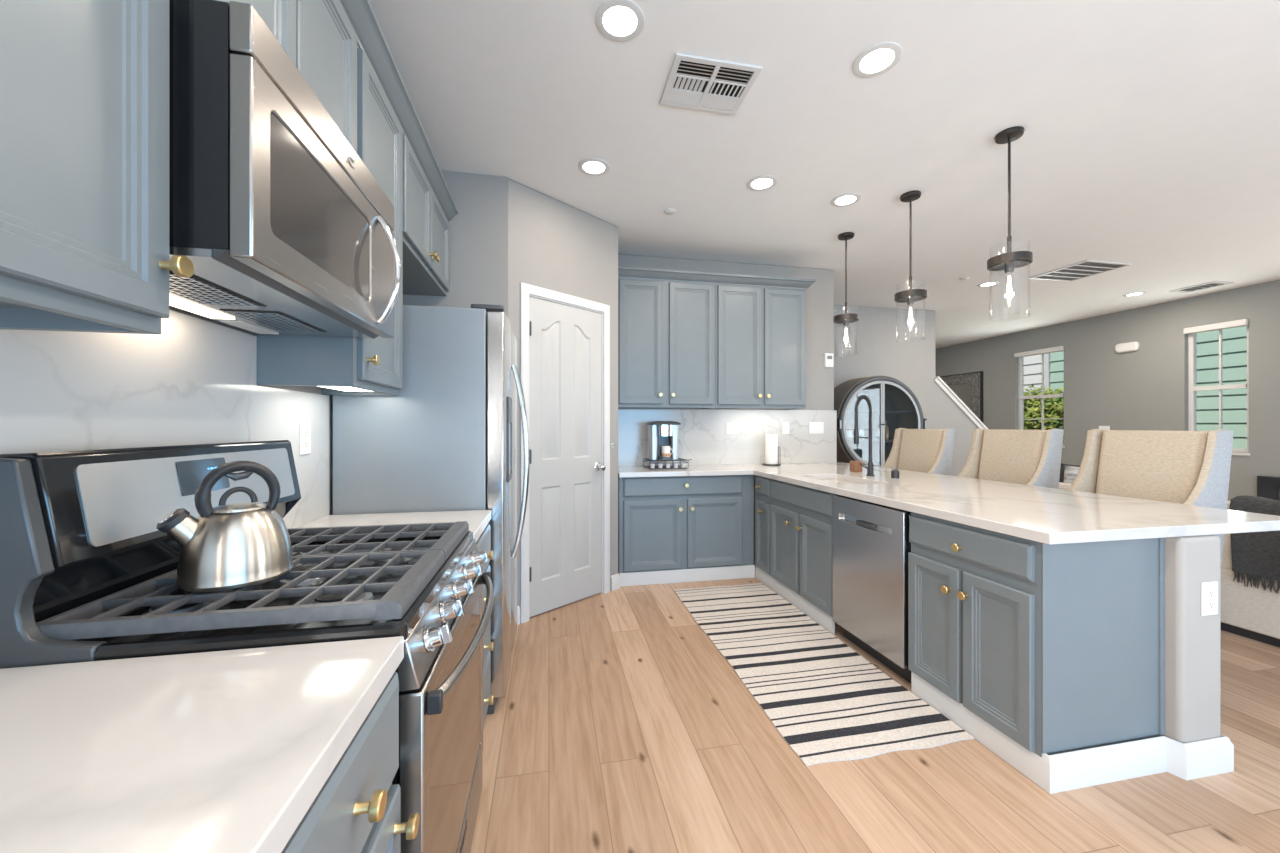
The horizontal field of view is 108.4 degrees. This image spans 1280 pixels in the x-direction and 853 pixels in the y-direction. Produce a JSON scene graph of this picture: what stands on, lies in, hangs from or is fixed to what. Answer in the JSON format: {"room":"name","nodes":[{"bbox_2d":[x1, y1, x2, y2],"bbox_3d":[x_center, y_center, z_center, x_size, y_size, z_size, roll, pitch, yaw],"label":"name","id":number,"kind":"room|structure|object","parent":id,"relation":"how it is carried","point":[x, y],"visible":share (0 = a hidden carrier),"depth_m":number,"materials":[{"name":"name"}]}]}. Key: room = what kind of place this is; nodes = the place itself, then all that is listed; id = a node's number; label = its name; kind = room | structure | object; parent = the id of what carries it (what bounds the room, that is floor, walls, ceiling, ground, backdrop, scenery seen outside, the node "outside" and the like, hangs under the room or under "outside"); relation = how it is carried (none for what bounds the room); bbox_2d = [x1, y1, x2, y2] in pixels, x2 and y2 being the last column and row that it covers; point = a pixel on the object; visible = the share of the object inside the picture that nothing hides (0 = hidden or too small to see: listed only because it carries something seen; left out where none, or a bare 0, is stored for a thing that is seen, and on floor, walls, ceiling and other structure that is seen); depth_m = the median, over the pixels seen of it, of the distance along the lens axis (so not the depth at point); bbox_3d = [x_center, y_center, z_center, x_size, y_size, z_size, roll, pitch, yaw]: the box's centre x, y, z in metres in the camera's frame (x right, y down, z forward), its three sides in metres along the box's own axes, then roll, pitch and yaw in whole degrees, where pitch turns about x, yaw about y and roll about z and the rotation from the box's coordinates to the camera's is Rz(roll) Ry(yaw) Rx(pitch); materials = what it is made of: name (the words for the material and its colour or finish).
{"room":"kitchen","nodes":[
{"label":"kitchen","id":0,"kind":"room"},
{"bbox_2d":[169,307,331,514],"bbox_3d":[-0.957,-0.155,-0.188,0.140,2.870,6.100,0,0,-11],"label":"wall","id":1,"kind":"structure","parent":0,"point":[308,389],"depth_m":1.80,"materials":[{"name":"beige paint"}]},
{"bbox_2d":[0,0,193,333],"bbox_3d":[-0.808,-0.705,0.297,0.336,1.110,0.884,0,0,-11],"label":"upper cabinet","id":2,"kind":"object","parent":1,"relation":"attached to","point":[84,84],"visible":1,"depth_m":0.63,"materials":[{"name":"paint"}]},
{"bbox_2d":[0,310,328,527],"bbox_3d":[-1.087,0.042,0.869,0.012,0.644,2.125,0,0,-11],"label":"backsplash","id":3,"kind":"structure","parent":1,"relation":"attached to","point":[194,381],"depth_m":1.07,"materials":[{"name":"stone"}]},
{"bbox_2d":[299,423,310,454],"bbox_3d":[-1.242,0.045,1.717,0.008,0.118,0.072,0,0,-11],"label":"wall outlet","id":4,"kind":"object","parent":3,"relation":"attached to","point":[304,428],"visible":1,"depth_m":1.71,"materials":[{"name":"white plastic"}]},
{"bbox_2d":[216,0,356,152],"bbox_3d":[-0.966,-0.993,1.100,0.336,0.534,0.741,0,0,-11],"label":"upper cabinet","id":5,"kind":"object","parent":1,"relation":"attached to","point":[318,36],"visible":0.04,"depth_m":1.28,"materials":[{"name":"paint"}]},
{"bbox_2d":[169,0,400,338],"bbox_3d":[-0.894,-0.500,1.115,0.457,0.440,0.738,0,0,-11],"label":"microwave","id":6,"kind":"object","parent":5,"relation":"attached to","point":[283,227],"visible":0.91,"depth_m":0.87,"materials":[{"name":"silver metal"}]},
{"bbox_2d":[253,45,402,395],"bbox_3d":[-1.083,-0.695,1.695,0.336,1.130,0.459,0,0,-11],"label":"upper cabinet","id":7,"kind":"object","parent":1,"relation":"attached to","point":[375,365],"visible":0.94,"depth_m":1.55,"materials":[{"name":"paint"}]},
{"bbox_2d":[319,386,372,391],"bbox_3d":[-1.078,-0.147,1.694,0.140,0.014,0.340,0,0,-11],"label":"light","id":8,"kind":"object","parent":7,"relation":"attached to","point":[342,388],"visible":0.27,"depth_m":1.71,"materials":[{"name":"white plastic"}]},
{"bbox_2d":[403,134,449,295],"bbox_3d":[-1.218,-1.032,2.381,0.336,0.455,0.929,0,0,-11],"label":"upper cabinet","id":9,"kind":"object","parent":1,"relation":"attached to","point":[426,228],"visible":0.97,"depth_m":2.35,"materials":[{"name":"paint"}]},
{"bbox_2d":[339,0,457,220],"bbox_3d":[-0.870,-1.300,1.378,0.066,0.078,3.031,0,0,-11],"label":"crown molding","id":10,"kind":"structure","parent":9,"relation":"attached to","point":[361,15],"depth_m":1.78,"materials":[{"name":"paint"}]},
{"bbox_2d":[403,170,506,315],"bbox_3d":[-1.243,-0.155,2.925,0.782,2.870,0.120,0,0,-11],"label":"wall","id":11,"kind":"structure","parent":0,"point":[478,232],"depth_m":2.90,"materials":[{"name":"beige paint"}]},
{"bbox_2d":[517,606,519,624],"bbox_3d":[-0.833,1.222,2.952,0.139,0.115,0.036,0,0,-34],"label":"baseboard","id":12,"kind":"structure","parent":11,"relation":"attached to","point":[518,607],"depth_m":2.98,"materials":[{"name":"white paint"}]},
{"bbox_2d":[507,178,617,606],"bbox_3d":[-0.549,-0.155,3.342,0.110,2.870,0.991,0,0,43],"label":"wall","id":13,"kind":"structure","parent":0,"point":[553,244],"depth_m":3.26,"materials":[{"name":"beige paint"}]},
{"bbox_2d":[520,282,609,622],"bbox_3d":[-0.525,0.171,3.315,0.178,2.219,0.793,0,0,43],"label":"door","id":14,"kind":"structure","parent":13,"relation":"in","point":[565,338],"depth_m":3.27,"materials":[{"name":"white paint"}]},
{"bbox_2d":[611,573,619,590],"bbox_3d":[-0.190,1.222,3.636,0.024,0.115,0.103,0,0,37],"label":"baseboard","id":15,"kind":"structure","parent":13,"relation":"attached to","point":[615,579],"depth_m":3.62,"materials":[{"name":"white paint"}]},
{"bbox_2d":[620,565,754,586],"bbox_3d":[0.406,1.226,3.805,1.156,0.107,0.014,0,0,-11],"label":"baseboard","id":16,"kind":"structure","parent":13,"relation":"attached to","point":[744,571],"depth_m":3.79,"materials":[{"name":"white paint"}]},
{"bbox_2d":[618,254,833,556],"bbox_3d":[0.776,-0.155,4.495,2.400,2.870,0.120,0,0,-11],"label":"wall","id":17,"kind":"structure","parent":0,"point":[820,295],"depth_m":4.61,"materials":[{"name":"beige paint"}]},
{"bbox_2d":[618,278,714,408],"bbox_3d":[0.204,-0.713,4.131,0.891,1.095,0.363,0,0,-11],"label":"upper cabinet","id":18,"kind":"object","parent":17,"relation":"attached to","point":[666,329],"visible":0.98,"depth_m":4.00,"materials":[{"name":"paint"}]},
{"bbox_2d":[618,266,815,289],"bbox_3d":[0.668,-1.300,4.215,1.836,0.078,0.376,0,0,-11],"label":"crown molding","id":19,"kind":"structure","parent":18,"relation":"attached to","point":[623,272],"depth_m":4.05,"materials":[{"name":"paint"}]},
{"bbox_2d":[618,409,836,465],"bbox_3d":[0.858,0.101,4.443,2.289,0.528,0.012,0,0,-11],"label":"backsplash","id":20,"kind":"structure","parent":17,"relation":"attached to","point":[703,439],"depth_m":4.44,"materials":[{"name":"stone"}]},
{"bbox_2d":[726,422,732,434],"bbox_3d":[0.861,0.018,4.432,0.072,0.118,0.008,0,0,-11],"label":"wall outlet","id":21,"kind":"object","parent":20,"relation":"attached to","point":[729,425],"visible":1,"depth_m":4.43,"materials":[{"name":"white plastic"}]},
{"bbox_2d":[783,422,788,433],"bbox_3d":[1.438,0.015,4.545,0.072,0.118,0.010,0,0,-11],"label":"light switch","id":22,"kind":"object","parent":20,"relation":"attached to","point":[785,424],"visible":1,"depth_m":4.54,"materials":[{"name":"white plastic"}]},
{"bbox_2d":[809,422,823,433],"bbox_3d":[1.761,0.015,4.608,0.165,0.118,0.010,0,0,-11],"label":"light switch","id":23,"kind":"object","parent":20,"relation":"attached to","point":[814,427],"visible":1,"depth_m":4.61,"materials":[{"name":"white plastic"}]},
{"bbox_2d":[710,284,805,409],"bbox_3d":[1.073,-0.713,4.302,0.875,1.095,0.363,0,0,-11],"label":"upper cabinet","id":24,"kind":"object","parent":17,"relation":"attached to","point":[760,332],"visible":0.98,"depth_m":4.15,"materials":[{"name":"paint"}]},
{"bbox_2d":[824,353,832,367],"bbox_3d":[1.899,-0.665,4.641,0.090,0.140,0.024,0,0,-11],"label":"thermostat","id":25,"kind":"object","parent":17,"relation":"attached to","point":[828,357],"visible":1,"depth_m":4.63,"materials":[{"name":"white plastic"}]},
{"bbox_2d":[357,0,1279,348],"bbox_3d":[2.786,-1.620,3.708,9.100,0.060,12.600,0,0,-11],"label":"ceiling","id":26,"kind":"structure","parent":0,"point":[1150,140],"depth_m":2.53,"materials":[{"name":"paint"}]},
{"bbox_2d":[578,158,609,175],"bbox_3d":[-0.282,-1.586,2.829,0.192,0.006,0.192,0,0,-11],"label":"recessed light","id":27,"kind":"object","parent":26,"relation":"in","point":[589,166],"visible":1,"depth_m":2.82,"materials":[{"name":"white paint"}]},
{"bbox_2d":[595,0,644,41],"bbox_3d":[-0.078,-1.586,1.809,0.192,0.006,0.192,0,0,-11],"label":"recessed light","id":28,"kind":"object","parent":26,"relation":"in","point":[616,20],"visible":1,"depth_m":1.80,"materials":[{"name":"white paint"}]},
{"bbox_2d":[664,208,675,214],"bbox_3d":[0.222,-1.581,3.407,0.084,0.016,0.084,0,0,-11],"label":"sprinkler cover","id":29,"kind":"object","parent":26,"relation":"attached to","point":[670,211],"visible":1,"depth_m":3.39,"materials":[{"name":"white paint"}]},
{"bbox_2d":[659,53,762,114],"bbox_3d":[0.318,-1.583,2.152,0.394,0.014,0.312,0,0,-11],"label":"ceiling vent","id":30,"kind":"object","parent":26,"relation":"in","point":[695,82],"visible":1,"depth_m":2.13,"materials":[{"name":"metal"}]},
{"bbox_2d":[747,175,776,190],"bbox_3d":[0.796,-1.586,3.017,0.192,0.006,0.192,0,0,-11],"label":"recessed light","id":31,"kind":"object","parent":26,"relation":"in","point":[763,182],"visible":1,"depth_m":3.01,"materials":[{"name":"white paint"}]},
{"bbox_2d":[833,232,858,343],"bbox_3d":[1.711,-1.090,3.836,0.194,1.000,0.194,0,0,25],"label":"pendant light","id":32,"kind":"object","parent":26,"relation":"hanging from","point":[845,319],"visible":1,"depth_m":3.83,"materials":[{"name":"brown metal"}]},
{"bbox_2d":[843,319,848,325],"bbox_3d":[1.711,-0.868,3.836,0.042,0.066,0.042,0,0,-11],"label":"socket","id":33,"kind":"object","parent":32,"relation":"attached to","point":[845,321],"depth_m":3.82,"materials":[{"name":"grey metal"}]},
{"bbox_2d":[831,193,860,206],"bbox_3d":[1.441,-1.586,3.240,0.192,0.006,0.192,0,0,-11],"label":"recessed light","id":34,"kind":"object","parent":26,"relation":"in","point":[847,199],"visible":1,"depth_m":3.23,"materials":[{"name":"white paint"}]},
{"bbox_2d":[853,42,901,77],"bbox_3d":[1.028,-1.586,2.005,0.192,0.006,0.192,0,0,-11],"label":"recessed light","id":35,"kind":"object","parent":26,"relation":"in","point":[877,59],"visible":1,"depth_m":2.00,"materials":[{"name":"white paint"}]},
{"bbox_2d":[894,190,926,326],"bbox_3d":[1.857,-1.090,3.172,0.194,1.000,0.194,0,0,25],"label":"pendant light","id":36,"kind":"object","parent":26,"relation":"hanging from","point":[910,296],"visible":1,"depth_m":3.17,"materials":[{"name":"brown metal"}]},
{"bbox_2d":[907,295,913,305],"bbox_3d":[1.857,-0.868,3.172,0.042,0.066,0.042,0,0,-11],"label":"socket","id":37,"kind":"object","parent":36,"relation":"attached to","point":[910,299],"depth_m":3.16,"materials":[{"name":"grey metal"}]},
{"bbox_2d":[977,281,998,286],"bbox_3d":[3.886,-1.586,5.158,0.192,0.006,0.192,0,0,-11],"label":"recessed light","id":38,"kind":"object","parent":26,"relation":"in","point":[986,284],"visible":1,"depth_m":5.16,"materials":[{"name":"white paint"}]},
{"bbox_2d":[987,126,1032,302],"bbox_3d":[2.003,-1.090,2.506,0.194,1.000,0.194,0,0,25],"label":"pendant light","id":39,"kind":"object","parent":26,"relation":"hanging from","point":[1017,259],"visible":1,"depth_m":2.50,"materials":[{"name":"brown metal"}]},
{"bbox_2d":[1004,260,1013,273],"bbox_3d":[2.003,-0.868,2.506,0.042,0.066,0.042,0,0,-11],"label":"socket","id":40,"kind":"object","parent":39,"relation":"attached to","point":[1008,265],"depth_m":2.49,"materials":[{"name":"grey metal"}]},
{"bbox_2d":[1029,260,1131,281],"bbox_3d":[4.481,-1.583,4.725,0.550,0.012,0.550,0,0,-11],"label":"ceiling vent","id":41,"kind":"object","parent":26,"relation":"in","point":[1087,268],"visible":1,"depth_m":4.70,"materials":[{"name":"metal"}]},
{"bbox_2d":[1123,292,1145,296],"bbox_3d":[5.931,-1.586,5.541,0.192,0.006,0.192,0,0,-11],"label":"recessed light","id":42,"kind":"object","parent":26,"relation":"in","point":[1134,293],"visible":1,"depth_m":5.54,"materials":[{"name":"white paint"}]},
{"bbox_2d":[1170,281,1233,292],"bbox_3d":[6.375,-1.585,5.251,0.280,0.010,0.380,0,0,-11],"label":"ceiling vent","id":43,"kind":"object","parent":26,"relation":"in","point":[1212,284],"visible":1,"depth_m":5.23,"materials":[{"name":"metal"}]},
{"bbox_2d":[471,557,1279,852],"bbox_3d":[2.786,1.310,3.708,9.100,0.060,12.600,0,0,-11],"label":"floor","id":44,"kind":"structure","parent":0,"point":[618,725],"depth_m":1.68,"materials":[{"name":"brown wood"}]},
{"bbox_2d":[0,440,493,852],"bbox_3d":[-0.752,0.661,1.132,0.732,1.238,0.760,0,0,-11],"label":"range","id":45,"kind":"object","parent":44,"relation":"on","point":[87,572],"visible":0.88,"depth_m":0.86,"materials":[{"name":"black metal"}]},
{"bbox_2d":[156,461,293,591],"bbox_3d":[-0.833,0.192,0.957,0.184,0.242,0.185,0,0,-7],"label":"kettle","id":46,"kind":"object","parent":45,"relation":"on","point":[236,545],"visible":1,"depth_m":0.90,"materials":[{"name":"metal"}]},
{"bbox_2d":[74,531,472,660],"bbox_3d":[-0.777,0.365,1.127,0.594,0.034,0.758,0,0,-11],"label":"cooktop","id":47,"kind":"object","parent":45,"relation":"in","point":[409,623],"depth_m":0.84,"materials":[{"name":"black metal"}]},
{"bbox_2d":[282,672,418,852],"bbox_3d":[-0.634,0.793,0.332,0.690,0.773,0.835,0,0,-11],"label":"base cabinet","id":48,"kind":"object","parent":44,"relation":"on","point":[357,809],"visible":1,"depth_m":0.62,"materials":[{"name":"paint"}]},
{"bbox_2d":[0,636,403,852],"bbox_3d":[-0.649,0.385,0.317,0.656,0.040,0.872,0,0,-11],"label":"countertop","id":49,"kind":"structure","parent":48,"relation":"on","point":[228,751],"depth_m":0.54,"materials":[{"name":"stone"}]},
{"bbox_2d":[332,304,529,714],"bbox_3d":[-0.983,0.369,2.435,0.782,1.822,0.895,0,0,-11],"label":"refrigerator","id":50,"kind":"object","parent":44,"relation":"on","point":[448,439],"visible":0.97,"depth_m":2.01,"materials":[{"name":"grey paint"}]},
{"bbox_2d":[476,524,493,727],"bbox_3d":[-0.910,0.793,1.731,0.690,0.773,0.451,0,0,-11],"label":"base cabinet","id":51,"kind":"object","parent":44,"relation":"on","point":[484,541],"visible":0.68,"depth_m":1.82,"materials":[{"name":"paint"}]},
{"bbox_2d":[297,510,490,541],"bbox_3d":[-0.928,0.385,1.732,0.656,0.040,0.478,0,0,-11],"label":"countertop","id":52,"kind":"structure","parent":51,"relation":"on","point":[477,520],"depth_m":1.81,"materials":[{"name":"stone"}]},
{"bbox_2d":[618,475,753,573],"bbox_3d":[0.356,0.793,4.043,1.157,0.773,0.573,0,0,-11],"label":"base cabinet","id":53,"kind":"object","parent":44,"relation":"on","point":[676,522],"visible":0.99,"depth_m":3.79,"materials":[{"name":"paint"}]},
{"bbox_2d":[755,475,771,574],"bbox_3d":[1.249,0.791,3.825,0.603,0.769,0.301,0,0,-11],"label":"base cabinet","id":54,"kind":"object","parent":44,"relation":"on","point":[763,499],"visible":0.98,"depth_m":3.75,"materials":[{"name":"paint"}]},
{"bbox_2d":[770,479,836,616],"bbox_3d":[1.357,0.791,3.275,0.603,0.769,0.814,0,0,-11],"label":"base cabinet","id":55,"kind":"object","parent":44,"relation":"on","point":[801,518],"visible":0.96,"depth_m":3.14,"materials":[{"name":"paint"}]},
{"bbox_2d":[673,583,973,766],"bbox_3d":[0.809,1.275,2.746,0.765,0.008,1.920,0,0,-11],"label":"runner rug","id":56,"kind":"object","parent":44,"relation":"on","point":[829,703],"visible":1,"depth_m":2.30,"materials":[{"name":"fabric"}]},
{"bbox_2d":[833,495,911,683],"bbox_3d":[1.508,0.845,2.580,0.576,0.871,0.580,0,0,-11],"label":"dishwasher","id":57,"kind":"object","parent":44,"relation":"on","point":[871,544],"visible":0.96,"depth_m":2.47,"materials":[{"name":"silver metal"}]},
{"bbox_2d":[834,375,926,466],"bbox_3d":[2.943,0.325,5.861,1.223,1.910,0.436,0,0,-11],"label":"bar cabinet","id":58,"kind":"object","parent":44,"relation":"on","point":[892,400],"visible":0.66,"depth_m":5.85,"materials":[{"name":"black metal"}]},
{"bbox_2d":[846,420,851,439],"bbox_3d":[2.641,0.044,5.840,0.076,0.260,0.076,0,0,-11],"label":"bottle","id":59,"kind":"object","parent":58,"relation":"on","point":[848,427],"visible":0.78,"depth_m":5.81,"materials":[{"name":"clear glass"}]},
{"bbox_2d":[858,417,863,439],"bbox_3d":[2.786,0.025,5.828,0.076,0.300,0.076,0,0,-11],"label":"bottle","id":60,"kind":"object","parent":58,"relation":"on","point":[860,425],"visible":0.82,"depth_m":5.80,"materials":[{"name":"clear glass"}]},
{"bbox_2d":[849,440,892,441],"bbox_3d":[2.936,0.184,5.894,1.019,0.018,0.310,0,0,-11],"label":"shelf","id":61,"kind":"object","parent":58,"relation":"attached to","point":[849,440],"depth_m":5.78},
{"bbox_2d":[876,416,879,439],"bbox_3d":[3.043,0.019,5.869,0.076,0.310,0.076,0,0,-11],"label":"bottle","id":62,"kind":"object","parent":58,"relation":"on","point":[878,423],"visible":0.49,"depth_m":5.85,"materials":[{"name":"clear glass"}]},
{"bbox_2d":[847,411,914,412],"bbox_3d":[2.936,-0.186,5.894,1.040,0.018,0.310,0,0,-11],"label":"shelf","id":63,"kind":"object","parent":58,"relation":"attached to","point":[848,411],"depth_m":5.84,"materials":[{"name":"glass"}]},
{"bbox_2d":[885,421,888,439],"bbox_3d":[3.145,0.050,5.919,0.082,0.250,0.082,0,0,-11],"label":"bottle","id":64,"kind":"object","parent":58,"relation":"on","point":[886,426],"visible":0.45,"depth_m":5.88,"materials":[{"name":"orange glass"}]},
{"bbox_2d":[882,428,956,475],"bbox_3d":[2.255,0.647,4.012,0.605,1.266,0.575,0,0,-13],"label":"counter stool","id":65,"kind":"object","parent":44,"relation":"on","point":[919,450],"visible":0.48,"depth_m":3.98,"materials":[{"name":"beige fabric"}]},
{"bbox_2d":[958,428,1063,488],"bbox_3d":[2.409,0.647,3.227,0.605,1.266,0.575,0,0,-11],"label":"counter stool","id":66,"kind":"object","parent":44,"relation":"on","point":[1025,457],"visible":0.48,"depth_m":3.19,"materials":[{"name":"beige fabric"}]},
{"bbox_2d":[908,512,1164,756],"bbox_3d":[1.615,0.791,1.979,0.609,0.769,0.616,0,0,-11],"label":"base cabinet","id":67,"kind":"object","parent":44,"relation":"on","point":[1058,648],"visible":0.98,"depth_m":1.72,"materials":[{"name":"paint"}]},
{"bbox_2d":[618,462,1279,544],"bbox_3d":[1.166,0.385,3.073,2.385,0.040,3.020,0,0,-11],"label":"countertop","id":68,"kind":"structure","parent":67,"relation":"on","point":[1046,515],"depth_m":2.16,"materials":[{"name":"stone"}]},
{"bbox_2d":[643,458,691,469],"bbox_3d":[0.223,0.321,4.044,0.402,0.088,0.275,0,0,-11],"label":"rack","id":69,"kind":"object","parent":68,"relation":"on","point":[646,459],"visible":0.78,"depth_m":3.95,"materials":[{"name":"metal"}]},
{"bbox_2d":[647,421,680,459],"bbox_3d":[0.206,0.119,4.049,0.264,0.334,0.255,0,0,-11],"label":"coffee maker","id":70,"kind":"object","parent":69,"relation":"on","point":[659,433],"visible":0.94,"depth_m":3.99,"materials":[{"name":"grey plastic"}]},
{"bbox_2d":[658,457,672,459],"bbox_3d":[0.209,0.276,4.034,0.110,0.022,0.225,0,0,-11],"label":"drip tray","id":71,"kind":"object","parent":70,"relation":"on","point":[660,458],"depth_m":3.93,"materials":[{"name":"grey plastic"}]},
{"bbox_2d":[662,446,672,456],"bbox_3d":[0.229,0.216,3.988,0.091,0.095,0.077,0,0,-44],"label":"mug","id":72,"kind":"object","parent":70,"relation":"on","point":[665,449],"visible":0.98,"depth_m":3.95,"materials":[{"name":"white ceramic"}]},
{"bbox_2d":[762,447,780,465],"bbox_3d":[1.240,0.217,4.362,0.170,0.295,0.170,0,0,-11],"label":"paper towel holder","id":73,"kind":"object","parent":68,"relation":"on","point":[764,464],"visible":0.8,"depth_m":4.31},
{"bbox_2d":[765,434,777,463],"bbox_3d":[1.240,0.212,4.362,0.114,0.278,0.114,0,0,-11],"label":"paper towel roll","id":74,"kind":"object","parent":73,"relation":"on","point":[771,440],"visible":0.98,"depth_m":4.31,"materials":[{"name":"paper"}]},
{"bbox_2d":[821,479,860,483],"bbox_3d":[1.405,0.504,3.243,0.372,0.194,0.622,0,0,-11],"label":"sink","id":75,"kind":"object","parent":68,"relation":"in","point":[831,480],"visible":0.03,"depth_m":3.52,"materials":[{"name":"silver metal"}]},
{"bbox_2d":[849,461,862,471],"bbox_3d":[1.743,0.322,3.727,0.076,0.086,0.076,0,0,-11],"label":"jar","id":76,"kind":"object","parent":68,"relation":"on","point":[854,466],"visible":1,"depth_m":3.69,"materials":[{"name":"wood"}]},
{"bbox_2d":[854,395,874,475],"bbox_3d":[1.619,0.068,3.397,0.216,0.595,0.116,0,0,-31],"label":"faucet","id":77,"kind":"object","parent":68,"relation":"on","point":[870,468],"visible":1,"depth_m":3.39,"materials":[{"name":"metal"}]},
{"bbox_2d":[891,469,898,477],"bbox_3d":[1.807,0.334,3.271,0.052,0.062,0.052,0,0,-11],"label":"air gap","id":78,"kind":"object","parent":68,"relation":"on","point":[894,473],"visible":1,"depth_m":3.25,"materials":[{"name":"grey metal"}]},
{"bbox_2d":[1067,429,1233,564],"bbox_3d":[2.555,0.647,2.485,0.605,1.266,0.575,0,0,-10],"label":"counter stool","id":79,"kind":"object","parent":44,"relation":"on","point":[1180,467],"visible":0.49,"depth_m":2.44,"materials":[{"name":"beige fabric"}]},
{"bbox_2d":[1059,482,1279,647],"bbox_3d":[4.059,0.880,2.991,0.880,0.800,3.300,0,0,-11],"label":"sofa","id":80,"kind":"object","parent":44,"relation":"on","point":[1250,612],"visible":0.03,"depth_m":2.79,"materials":[{"name":"beige fabric"}]},
{"bbox_2d":[1059,464,1079,482],"bbox_3d":[4.051,0.568,4.208,0.191,0.429,0.440,0,0,-18],"label":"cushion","id":81,"kind":"object","parent":80,"relation":"on","point":[1062,468],"visible":0.04,"depth_m":4.35,"materials":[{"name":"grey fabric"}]},
{"bbox_2d":[1064,466,1079,483],"bbox_3d":[3.854,0.567,3.943,0.186,0.431,0.440,0,0,-17],"label":"cushion","id":82,"kind":"object","parent":80,"relation":"on","point":[1070,472],"visible":0.11,"depth_m":4.07,"materials":[{"name":"white fabric"}]},
{"bbox_2d":[1229,495,1279,593],"bbox_3d":[3.833,0.693,2.386,0.276,0.534,0.960,0,0,-11],"label":"throw blanket","id":83,"kind":"object","parent":80,"relation":"on","point":[1253,554],"visible":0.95,"depth_m":2.73,"materials":[{"name":"grey fabric"}]},
{"bbox_2d":[834,305,977,475],"bbox_3d":[3.060,-0.155,6.198,5.600,2.870,0.120,0,0,-11],"label":"wall","id":84,"kind":"structure","parent":0,"point":[883,342],"depth_m":6.23,"materials":[{"name":"grey paint"}]},
{"bbox_2d":[934,376,987,428],"bbox_3d":[4.918,0.145,6.564,1.850,1.661,0.190,0,0,-11],"label":"trim","id":85,"kind":"structure","parent":84,"relation":"attached to","point":[938,380],"depth_m":6.38,"materials":[{"name":"white paint"}]},
{"bbox_2d":[935,279,1279,500],"bbox_3d":[7.077,-0.155,4.589,0.160,2.870,12.370,0,0,-11],"label":"wall","id":86,"kind":"structure","parent":0,"point":[1146,388],"depth_m":6.18,"materials":[{"name":"grey paint"}]},
{"bbox_2d":[940,371,982,422],"bbox_3d":[6.127,-0.440,8.851,0.055,1.124,0.924,0,0,-11],"label":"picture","id":87,"kind":"object","parent":86,"relation":"attached to","point":[968,387],"visible":0.35,"depth_m":8.62,"materials":[{"name":"grey"}]},
{"bbox_2d":[948,383,971,410],"bbox_3d":[6.128,-0.440,8.851,0.008,0.740,0.540,0,0,-11],"label":"mirror glass","id":88,"kind":"object","parent":87,"relation":"attached to","point":[963,391],"depth_m":8.75,"materials":[{"name":"grey mirror"}]},
{"bbox_2d":[1014,346,1064,447],"bbox_3d":[6.474,-0.455,7.467,0.150,1.570,0.780,0,0,-11],"label":"window","id":89,"kind":"structure","parent":86,"relation":"in","point":[1021,355],"depth_m":7.66,"materials":[{"name":"white paint"}]},
{"bbox_2d":[1115,342,1138,352],"bbox_3d":[6.634,-1.080,6.301,0.044,0.124,0.250,0,0,-11],"label":"door chime","id":90,"kind":"object","parent":86,"relation":"attached to","point":[1130,346],"visible":1,"depth_m":6.28,"materials":[{"name":"white plastic"}]},
{"bbox_2d":[1184,319,1250,455],"bbox_3d":[6.864,-0.445,5.487,0.150,1.550,0.565,0,0,-11],"label":"window","id":91,"kind":"structure","parent":86,"relation":"in","point":[1192,332],"depth_m":5.50,"materials":[{"name":"white paint"}]},
{"bbox_2d":[1257,476,1279,499],"bbox_3d":[6.982,0.912,4.494,0.060,0.735,1.280,0,0,-11],"label":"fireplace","id":92,"kind":"object","parent":86,"relation":"attached to","point":[1267,486],"visible":0.46,"depth_m":5.03,"materials":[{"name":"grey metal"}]},
{"bbox_2d":[1160,535,1220,743],"bbox_3d":[1.803,0.844,3.144,0.203,0.873,2.923,0,0,-11],"label":"wall","id":93,"kind":"structure","parent":0,"point":[1192,640],"depth_m":1.71,"materials":[{"name":"paint"}]},
{"bbox_2d":[755,566,1233,793],"bbox_3d":[1.556,1.219,2.986,0.783,0.122,2.743,0,0,-11],"label":"baseboard","id":94,"kind":"structure","parent":93,"relation":"attached to","point":[1061,772],"depth_m":1.70,"materials":[{"name":"white paint"}]},
{"bbox_2d":[1201,581,1217,615],"bbox_3d":[2.111,0.638,1.710,0.075,0.122,0.008,0,0,-11],"label":"wall outlet","id":95,"kind":"object","parent":93,"relation":"attached to","point":[1209,590],"visible":1,"depth_m":1.71,"materials":[{"name":"white plastic"}]},
{"bbox_2d":[1208,589,1213,596],"bbox_3d":[2.112,0.617,1.708,0.030,0.028,0.001,0,0,-11],"label":"socket","id":96,"kind":"object","parent":95,"relation":"attached to","point":[1210,591],"depth_m":1.71,"materials":[{"name":"white plastic"}]},
{"bbox_2d":[1208,601,1213,608],"bbox_3d":[2.112,0.659,1.708,0.030,0.028,0.001,0,0,-11],"label":"socket","id":97,"kind":"object","parent":95,"relation":"attached to","point":[1210,603],"depth_m":1.71,"materials":[{"name":"white plastic"}]},
{"label":"outside","id":98,"kind":"structure","parent":0,"visible":0},
{"bbox_3d":[9.787,1.605,7.024,6.080,0.050,22.000,0,0,-11],"label":"ground","id":99,"kind":"structure","parent":98,"visible":0},
{"bbox_2d":[1024,384,1063,442],"bbox_3d":[8.165,0.332,9.766,1.233,2.507,2.600,0,0,-11],"label":"bush","id":100,"kind":"object","parent":99,"relation":"on","point":[1032,410],"visible":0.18,"depth_m":9.21,"materials":[{"name":"green plant"}]},
{"bbox_2d":[1024,326,1246,448],"bbox_3d":[9.616,-1.418,9.029,0.080,6.004,14.000,0,0,-11],"label":"house","id":101,"kind":"structure","parent":99,"relation":"on","point":[1234,339],"depth_m":7.90,"materials":[{"name":"green"}]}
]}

